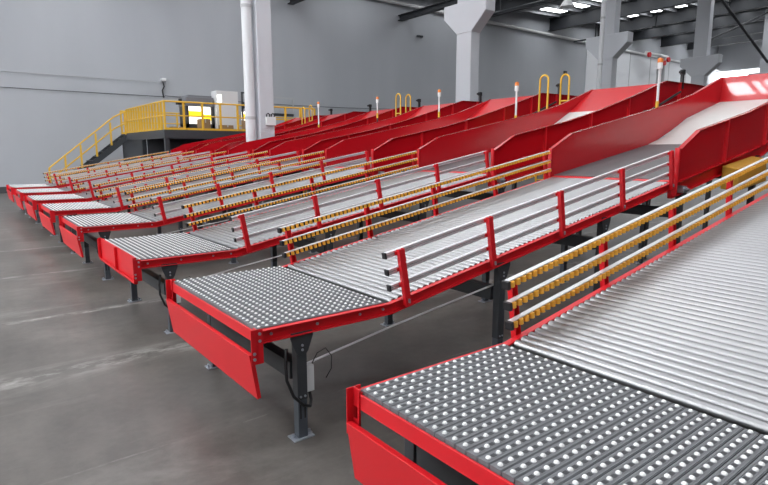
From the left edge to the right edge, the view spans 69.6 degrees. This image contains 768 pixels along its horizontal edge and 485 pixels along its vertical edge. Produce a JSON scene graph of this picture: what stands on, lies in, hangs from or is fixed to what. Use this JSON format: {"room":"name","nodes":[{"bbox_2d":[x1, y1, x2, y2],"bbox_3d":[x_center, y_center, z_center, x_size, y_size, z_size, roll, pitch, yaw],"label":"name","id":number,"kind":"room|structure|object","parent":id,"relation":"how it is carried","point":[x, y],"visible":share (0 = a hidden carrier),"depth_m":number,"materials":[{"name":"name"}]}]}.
{"room":"distribution center","nodes":[
{"label":"distribution center","id":0,"kind":"room"},
{"bbox_2d":[0,0,718,186],"bbox_3d":[4.436,-12.059,40.166,90.000,14.657,0.300,-7,12,-37],"label":"wall","id":1,"kind":"structure","parent":0,"point":[347,54],"depth_m":29.60,"materials":[{"name":"grey paint"}]},
{"bbox_2d":[0,70,161,82],"bbox_3d":[-18.751,-7.270,22.473,19.000,0.133,0.027,-7,12,-37],"label":"cable","id":2,"kind":"object","parent":1,"relation":"attached to","point":[0,70],"visible":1,"depth_m":25.85,"materials":[{"name":"grey plastic"}]},
{"bbox_2d":[160,78,165,97],"bbox_3d":[-11.223,-7.874,28.131,0.200,0.944,0.350,-7,12,-37],"label":"camera","id":3,"kind":"object","parent":1,"relation":"attached to","point":[163,80],"visible":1,"depth_m":28.17,"materials":[{"name":"white plastic"}]},
{"bbox_2d":[4,87,373,108],"bbox_3d":[-12.825,-7.324,27.123,34.001,0.245,0.025,-7,12,-37],"label":"cable","id":4,"kind":"object","parent":1,"relation":"attached to","point":[4,87],"visible":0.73,"depth_m":27.17,"materials":[{"name":"black plastic"}]},
{"bbox_2d":[0,171,534,192],"bbox_3d":[4.537,-5.079,41.191,90.000,0.290,0.030,-7,12,-37],"label":"baseboard","id":5,"kind":"structure","parent":1,"relation":"attached to","point":[2,189],"depth_m":24.74,"materials":[{"name":"grey"}]},
{"bbox_2d":[377,0,718,70],"bbox_3d":[18.084,-17.951,49.470,56.000,0.237,0.237,-7,12,-37],"label":"pipe","id":6,"kind":"object","parent":1,"relation":"attached to","point":[387,1],"visible":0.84,"depth_m":43.91,"materials":[{"name":"grey metal"}]},
{"bbox_2d":[584,50,716,137],"bbox_3d":[29.249,-13.865,59.124,27.500,10.980,0.029,-7,12,-37],"label":"wall panel","id":7,"kind":"object","parent":1,"relation":"attached to","point":[640,68],"depth_m":55.39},
{"bbox_2d":[0,167,767,484],"bbox_3d":[17.399,-2.111,24.875,90.000,0.230,42.000,-7,12,-37],"label":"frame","id":8,"kind":"structure","parent":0,"point":[94,390],"depth_m":4.83,"materials":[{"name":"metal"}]},
{"bbox_2d":[6,109,332,213],"bbox_3d":[-6.583,-3.292,20.380,12.323,3.570,1.798,-7,12,-37],"label":"conveyor","id":9,"kind":"object","parent":8,"relation":"on","point":[194,146],"visible":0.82,"depth_m":18.76,"materials":[{"name":"red metal"}]},
{"bbox_2d":[14,104,371,223],"bbox_3d":[-4.940,-2.946,18.291,12.323,3.570,1.798,-7,12,-37],"label":"conveyor","id":10,"kind":"object","parent":8,"relation":"on","point":[225,145],"visible":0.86,"depth_m":16.77,"materials":[{"name":"red metal"}]},
{"bbox_2d":[24,99,420,235],"bbox_3d":[-3.261,-2.592,16.155,12.323,3.570,1.798,-7,12,-37],"label":"conveyor","id":11,"kind":"object","parent":8,"relation":"on","point":[261,145],"visible":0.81,"depth_m":15.00,"materials":[{"name":"red metal"}]},
{"bbox_2d":[48,100,406,200],"bbox_3d":[-6.789,-4.296,25.944,15.365,3.732,6.720,-7,12,-37],"label":"safety railing","id":12,"kind":"object","parent":8,"relation":"on","point":[134,144],"visible":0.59,"depth_m":23.28,"materials":[{"name":"metal"}]},
{"bbox_2d":[176,95,214,128],"bbox_3d":[-8.026,-5.386,23.200,1.450,1.500,1.000,-7,12,-37],"label":"machine","id":13,"kind":"object","parent":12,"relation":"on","point":[194,109],"visible":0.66,"depth_m":22.89,"materials":[{"name":"grey metal"}]},
{"bbox_2d":[178,95,213,106],"bbox_3d":[-7.908,-5.919,23.204,1.150,0.450,1.000,-7,12,-37],"label":"hood","id":14,"kind":"object","parent":13,"relation":"attached to","point":[192,98],"depth_m":22.80,"materials":[{"name":"grey metal"}]},
{"bbox_2d":[197,119,210,128],"bbox_3d":[-7.287,-4.739,22.349,0.420,0.502,0.404,-7,12,-37],"label":"cardboard box","id":15,"kind":"object","parent":12,"relation":"on","point":[207,122],"visible":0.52,"depth_m":22.21,"materials":[{"name":"brown cardboard"}]},
{"bbox_2d":[211,90,237,128],"bbox_3d":[-6.790,-5.568,23.621,0.950,1.720,0.612,-7,12,-37],"label":"tall cabinet","id":16,"kind":"object","parent":12,"relation":"on","point":[229,97],"visible":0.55,"depth_m":23.33,"materials":[{"name":"white metal"}]},
{"bbox_2d":[218,125,233,128],"bbox_3d":[-6.560,-4.723,22.923,0.500,0.282,0.404,-7,12,-37],"label":"cardboard box","id":17,"kind":"object","parent":12,"relation":"on","point":[223,126],"visible":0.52,"depth_m":22.78,"materials":[{"name":"brown cardboard"}]},
{"bbox_2d":[241,92,244,128],"bbox_3d":[-5.640,-5.702,24.337,1.260,1.750,0.370,-7,12,-37],"label":"gantry","id":18,"kind":"object","parent":12,"relation":"on","point":[242,93],"visible":0.12,"depth_m":23.96,"materials":[{"name":"metal"}]},
{"bbox_2d":[274,97,293,118],"bbox_3d":[-5.298,-6.585,28.904,1.300,2.000,0.060,-7,12,-37],"label":"frame","id":19,"kind":"object","parent":12,"relation":"on","point":[276,114],"visible":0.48,"depth_m":28.94,"materials":[{"name":"grey metal"}]},
{"bbox_2d":[240,0,258,210],"bbox_3d":[-4.102,-6.603,16.488,0.330,11.376,0.330,-7,12,-37],"label":"downpipe","id":20,"kind":"object","parent":8,"relation":"on","point":[246,7],"visible":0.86,"depth_m":16.61,"materials":[{"name":"white metal"}]},
{"bbox_2d":[38,92,481,253],"bbox_3d":[-1.606,-2.243,14.050,12.323,3.570,1.798,-7,12,-37],"label":"conveyor","id":21,"kind":"object","parent":8,"relation":"on","point":[316,143],"visible":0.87,"depth_m":12.88,"materials":[{"name":"red metal"}]},
{"bbox_2d":[251,0,276,208],"bbox_3d":[-3.861,-6.685,16.920,0.540,11.396,2.320,-7,12,-37],"label":"column","id":22,"kind":"structure","parent":8,"relation":"on","point":[261,9],"depth_m":16.81,"materials":[{"name":"paint"}]},
{"bbox_2d":[265,113,275,125],"bbox_3d":[-3.511,-3.819,17.087,0.320,0.387,0.090,-7,12,-37],"label":"switch box","id":23,"kind":"object","parent":22,"relation":"attached to","point":[271,121],"visible":1,"depth_m":17.05,"materials":[{"name":"white plastic"}]},
{"bbox_2d":[301,107,306,197],"bbox_3d":[-3.090,-3.454,21.410,0.044,3.552,0.263,-7,12,-37],"label":"ladder","id":24,"kind":"object","parent":8,"relation":"on","point":[302,107],"visible":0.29,"depth_m":21.23,"materials":[{"name":"yellow metal"}]},
{"bbox_2d":[309,105,312,121],"bbox_3d":[-2.837,-3.525,21.597,0.044,3.632,0.263,-7,12,-37],"label":"ladder","id":25,"kind":"object","parent":8,"relation":"on","point":[309,105],"visible":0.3,"depth_m":21.29,"materials":[{"name":"yellow metal"}]},
{"bbox_2d":[59,83,576,280],"bbox_3d":[0.082,-1.887,11.903,12.323,3.570,1.906,-7,12,-37],"label":"conveyor","id":26,"kind":"object","parent":8,"relation":"on","point":[405,139],"visible":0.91,"depth_m":10.59,"materials":[{"name":"red metal"}]},
{"bbox_2d":[317,102,320,193],"bbox_3d":[-2.134,-2.868,18.191,0.100,3.450,0.092,-7,12,-37],"label":"beacon","id":27,"kind":"object","parent":8,"relation":"on","point":[318,103],"visible":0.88,"depth_m":17.95,"materials":[{"name":"paint"}]},
{"bbox_2d":[376,97,378,178],"bbox_3d":[-0.195,-2.546,16.305,0.100,3.430,0.092,-7,12,-37],"label":"beacon","id":28,"kind":"object","parent":8,"relation":"on","point":[377,98],"visible":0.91,"depth_m":16.04,"materials":[{"name":"paint"}]},
{"bbox_2d":[395,93,400,210],"bbox_3d":[0.442,-2.815,17.314,0.044,3.632,0.263,-7,12,-37],"label":"ladder","id":29,"kind":"object","parent":8,"relation":"on","point":[399,94],"visible":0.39,"depth_m":17.12,"materials":[{"name":"yellow metal"}]},
{"bbox_2d":[97,69,704,333],"bbox_3d":[1.949,-1.495,9.537,12.313,3.570,1.906,-7,12,-37],"label":"conveyor","id":30,"kind":"object","parent":8,"relation":"on","point":[449,156],"visible":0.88,"depth_m":8.07,"materials":[{"name":"red metal"}]},
{"bbox_2d":[405,94,410,209],"bbox_3d":[0.758,-2.855,17.556,0.044,3.632,0.263,-7,12,-37],"label":"ladder","id":31,"kind":"object","parent":8,"relation":"on","point":[407,94],"visible":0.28,"depth_m":17.36,"materials":[{"name":"yellow metal"}]},
{"bbox_2d":[437,89,440,201],"bbox_3d":[1.389,-2.173,14.149,0.100,3.400,0.092,-7,12,-37],"label":"beacon","id":32,"kind":"object","parent":8,"relation":"on","point":[439,90],"visible":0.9,"depth_m":13.91,"materials":[{"name":"paint"}]},
{"bbox_2d":[165,73,767,442],"bbox_3d":[3.612,-1.143,7.413,12.323,3.570,1.906,-7,12,-37],"label":"conveyor","id":33,"kind":"object","parent":8,"relation":"on","point":[595,174],"visible":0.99,"depth_m":5.21,"materials":[{"name":"red metal"}]},
{"bbox_2d":[444,0,494,191],"bbox_3d":[3.409,-7.821,22.448,0.540,11.829,2.320,-7,12,-37],"label":"column","id":34,"kind":"structure","parent":8,"relation":"on","point":[467,19],"depth_m":22.23,"materials":[{"name":"paint"}]},
{"bbox_2d":[514,82,518,117],"bbox_3d":[2.667,-1.627,11.345,0.100,3.240,0.092,-7,12,-37],"label":"beacon","id":35,"kind":"object","parent":8,"relation":"on","point":[516,83],"visible":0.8,"depth_m":11.11,"materials":[{"name":"paint"}]},
{"bbox_2d":[515,82,518,90],"bbox_3d":[2.670,-3.136,11.091,0.084,0.180,0.084,-7,12,-37],"label":"lamp","id":36,"kind":"object","parent":35,"relation":"attached to","point":[516,83],"depth_m":11.06,"materials":[{"name":"orange"}]},
{"bbox_2d":[535,74,548,181],"bbox_3d":[3.565,-1.984,12.543,0.044,3.552,0.263,-7,12,-37],"label":"ladder","id":37,"kind":"object","parent":8,"relation":"on","point":[546,75],"visible":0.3,"depth_m":12.32,"materials":[{"name":"yellow metal"}]},
{"bbox_2d":[346,156,767,484],"bbox_3d":[5.248,-0.798,5.332,12.323,3.570,1.906,-7,12,-37],"label":"conveyor","id":38,"kind":"object","parent":8,"relation":"on","point":[687,326],"visible":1,"depth_m":2.54,"materials":[{"name":"silver metal"}]},
{"bbox_2d":[559,73,569,104],"bbox_3d":[4.181,-2.102,13.009,0.044,3.632,0.263,-7,12,-37],"label":"ladder","id":39,"kind":"object","parent":8,"relation":"on","point":[563,75],"visible":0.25,"depth_m":12.76,"materials":[{"name":"yellow metal"}]},
{"bbox_2d":[596,0,605,88],"bbox_3d":[10.757,-8.868,27.474,0.241,12.251,0.241,-7,12,-37],"label":"downpipe","id":40,"kind":"object","parent":8,"relation":"on","point":[603,4],"visible":0.54,"depth_m":27.24,"materials":[{"name":"white metal"}]},
{"bbox_2d":[586,0,632,88],"bbox_3d":[11.587,-9.098,28.666,0.540,12.315,2.320,-7,12,-37],"label":"column","id":41,"kind":"structure","parent":8,"relation":"on","point":[616,43],"depth_m":28.14,"materials":[{"name":"paint"}]},
{"bbox_2d":[643,58,662,259],"bbox_3d":[4.563,-1.379,9.387,0.100,3.390,0.092,-7,12,-37],"label":"beacon","id":42,"kind":"object","parent":8,"relation":"on","point":[660,60],"visible":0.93,"depth_m":9.18,"materials":[{"name":"paint"}]},
{"bbox_2d":[657,58,662,68],"bbox_3d":[4.566,-2.962,9.122,0.084,0.180,0.084,-7,12,-37],"label":"lamp","id":43,"kind":"object","parent":42,"relation":"attached to","point":[660,60],"depth_m":9.09,"materials":[{"name":"orange"}]},
{"bbox_2d":[645,51,670,83],"bbox_3d":[27.241,-13.157,55.803,4.432,11.448,0.508,-7,12,-37],"label":"pipe","id":44,"kind":"object","parent":8,"relation":"on","point":[649,54],"visible":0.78,"depth_m":55.58,"materials":[{"name":"grey metal"}]},
{"bbox_2d":[680,0,722,85],"bbox_3d":[20.042,-10.418,35.094,0.540,12.818,2.320,-7,12,-37],"label":"column","id":45,"kind":"structure","parent":8,"relation":"on","point":[702,64],"depth_m":34.51,"materials":[{"name":"paint"}]},
{"bbox_2d":[748,9,767,157],"bbox_3d":[28.812,-11.788,41.763,0.540,13.340,2.320,-7,12,-37],"label":"column","id":46,"kind":"structure","parent":8,"relation":"on","point":[763,65],"depth_m":41.30,"materials":[{"name":"paint"}]},
{"bbox_2d":[711,12,767,39],"bbox_3d":[24.788,-15.076,38.208,9.443,3.183,0.140,-7,12,-37],"label":"rod","id":47,"kind":"object","parent":46,"relation":"attached to","point":[727,31],"visible":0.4,"depth_m":37.66,"materials":[{"name":"grey paint"}]},
{"bbox_2d":[720,0,767,62],"bbox_3d":[24.923,-14.579,38.114,9.458,3.370,0.180,-7,12,-37],"label":"rod","id":48,"kind":"object","parent":46,"relation":"attached to","point":[724,3],"visible":1,"depth_m":37.91,"materials":[{"name":"grey paint"}]},
{"bbox_2d":[495,0,756,35],"bbox_3d":[17.307,-14.563,22.931,90.000,4.380,42.300,-7,12,-37],"label":"ceiling","id":49,"kind":"structure","parent":0,"point":[560,2],"depth_m":43.71,"materials":[{"name":"white"}]},
{"bbox_2d":[540,7,566,12],"bbox_3d":[13.454,-18.385,43.706,2.600,0.147,0.700,-7,12,-37],"label":"window","id":50,"kind":"structure","parent":49,"relation":"attached to","point":[547,8],"depth_m":43.67,"materials":[{"name":"white glass"}]},
{"bbox_2d":[559,0,574,8],"bbox_3d":[10.252,-14.437,30.683,0.840,2.550,0.840,-7,12,-37],"label":"lamp","id":51,"kind":"object","parent":49,"relation":"hanging from","point":[567,4],"visible":1,"depth_m":30.66,"materials":[{"name":"white plastic"}]},
{"bbox_2d":[573,3,588,7],"bbox_3d":[14.680,-18.126,42.147,2.600,0.147,0.700,-7,12,-37],"label":"window","id":52,"kind":"structure","parent":49,"relation":"attached to","point":[575,4],"depth_m":42.33,"materials":[{"name":"white glass"}]},
{"bbox_2d":[520,9,675,34],"bbox_3d":[5.141,-16.946,38.435,90.000,4.450,0.080,-7,12,-37],"label":"roof beam","id":53,"kind":"structure","parent":49,"relation":"attached to","point":[524,10],"depth_m":44.06,"materials":[{"name":"silver metal"}]},
{"bbox_2d":[541,3,693,31],"bbox_3d":[6.367,-16.687,36.876,90.000,4.450,0.080,-7,12,-37],"label":"roof beam","id":54,"kind":"structure","parent":49,"relation":"attached to","point":[548,4],"depth_m":43.07,"materials":[{"name":"silver metal"}]},
{"bbox_2d":[572,0,718,28],"bbox_3d":[7.593,-16.429,35.317,90.000,4.450,0.080,-7,12,-37],"label":"roof beam","id":55,"kind":"structure","parent":49,"relation":"attached to","point":[578,1],"depth_m":41.38,"materials":[{"name":"silver metal"}]},
{"bbox_2d":[622,0,737,24],"bbox_3d":[8.818,-16.170,33.758,90.000,4.450,0.080,-7,12,-37],"label":"roof beam","id":56,"kind":"structure","parent":49,"relation":"attached to","point":[668,9],"depth_m":44.45,"materials":[{"name":"silver metal"}]},
{"bbox_3d":[7.770,-16.160,36.784,0.077,1.324,0.077,-7,12,-37],"label":"rod","id":57,"kind":"object","parent":49,"relation":"hanging from","visible":0},
{"bbox_2d":[493,0,547,13],"bbox_3d":[17.883,-13.310,24.040,0.120,0.120,35.000,-7,12,-37],"label":"pipe","id":58,"kind":"object","parent":57,"relation":"hanging from","point":[540,0],"visible":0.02,"depth_m":35.56,"materials":[{"name":"metal"}]},
{"bbox_3d":[17.429,-17.893,45.374,0.077,1.935,0.077,-7,12,-37],"label":"rod","id":59,"kind":"object","parent":49,"relation":"hanging from","visible":0},
{"bbox_2d":[574,7,767,41],"bbox_3d":[27.542,-14.743,32.680,0.120,0.120,37.000,-7,12,-37],"label":"pipe","id":60,"kind":"object","parent":59,"relation":"hanging from","point":[764,7],"visible":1,"depth_m":39.87,"materials":[{"name":"metal"}]},
{"bbox_2d":[716,40,767,167],"bbox_3d":[52.983,-13.843,51.100,0.300,14.600,42.300,-7,12,-37],"label":"wall","id":61,"kind":"structure","parent":0,"point":[739,56],"depth_m":64.44,"materials":[{"name":"grey paint"}]},
{"bbox_2d":[716,68,759,79],"bbox_3d":[46.838,-18.446,58.077,0.049,1.200,21.900,-7,12,-37],"label":"window","id":62,"kind":"structure","parent":61,"relation":"in","point":[740,72],"depth_m":64.88,"materials":[{"name":"white glass"}]},
{"bbox_3d":[30.361,-6.593,7.192,90.000,14.657,0.300,-7,12,-37],"label":"wall","id":63,"kind":"structure","parent":0,"visible":0},
{"bbox_2d":[288,0,303,4],"bbox_3d":[7.449,-11.220,15.529,0.360,0.360,41.980,-7,12,-37],"label":"roof beam","id":64,"kind":"structure","parent":63,"relation":"attached to","point":[292,2],"depth_m":31.46,"materials":[{"name":"grey metal"}]},
{"bbox_2d":[398,0,457,20],"bbox_3d":[13.928,-12.240,20.454,0.360,0.360,41.980,-7,12,-37],"label":"roof beam","id":65,"kind":"structure","parent":63,"relation":"attached to","point":[439,6],"depth_m":34.60,"materials":[{"name":"grey metal"}]},
{"bbox_2d":[491,0,559,16],"bbox_3d":[20.012,-14.450,24.872,0.360,0.977,41.980,-7,12,-37],"label":"roof beam","id":66,"kind":"structure","parent":63,"relation":"attached to","point":[505,4],"depth_m":38.71,"materials":[{"name":"grey metal"}]},
{"bbox_2d":[548,0,697,30],"bbox_3d":[26.808,-15.570,30.029,0.360,1.000,41.980,-7,12,-37],"label":"roof beam","id":67,"kind":"structure","parent":63,"relation":"attached to","point":[634,7],"depth_m":41.39,"materials":[{"name":"grey metal"}]},
{"bbox_2d":[598,0,767,35],"bbox_3d":[32.576,-16.746,34.369,0.360,1.000,41.980,-7,12,-37],"label":"roof beam","id":68,"kind":"structure","parent":63,"relation":"attached to","point":[688,13],"depth_m":44.98,"materials":[{"name":"grey metal"}]},
{"bbox_2d":[633,9,765,40],"bbox_3d":[37.317,-17.643,37.948,0.360,1.000,41.980,-7,12,-37],"label":"roof beam","id":69,"kind":"structure","parent":63,"relation":"attached to","point":[723,21],"depth_m":50.10,"materials":[{"name":"grey metal"}]},
{"bbox_2d":[660,20,764,46],"bbox_3d":[41.900,-18.274,41.447,0.360,1.000,41.980,-7,12,-37],"label":"roof beam","id":70,"kind":"structure","parent":63,"relation":"attached to","point":[752,27],"depth_m":53.44,"materials":[{"name":"grey metal"}]},
{"bbox_2d":[687,33,762,49],"bbox_3d":[46.641,-19.220,45.017,0.360,1.000,41.980,-7,12,-37],"label":"roof beam","id":71,"kind":"structure","parent":63,"relation":"attached to","point":[758,36],"depth_m":57.83,"materials":[{"name":"grey metal"}]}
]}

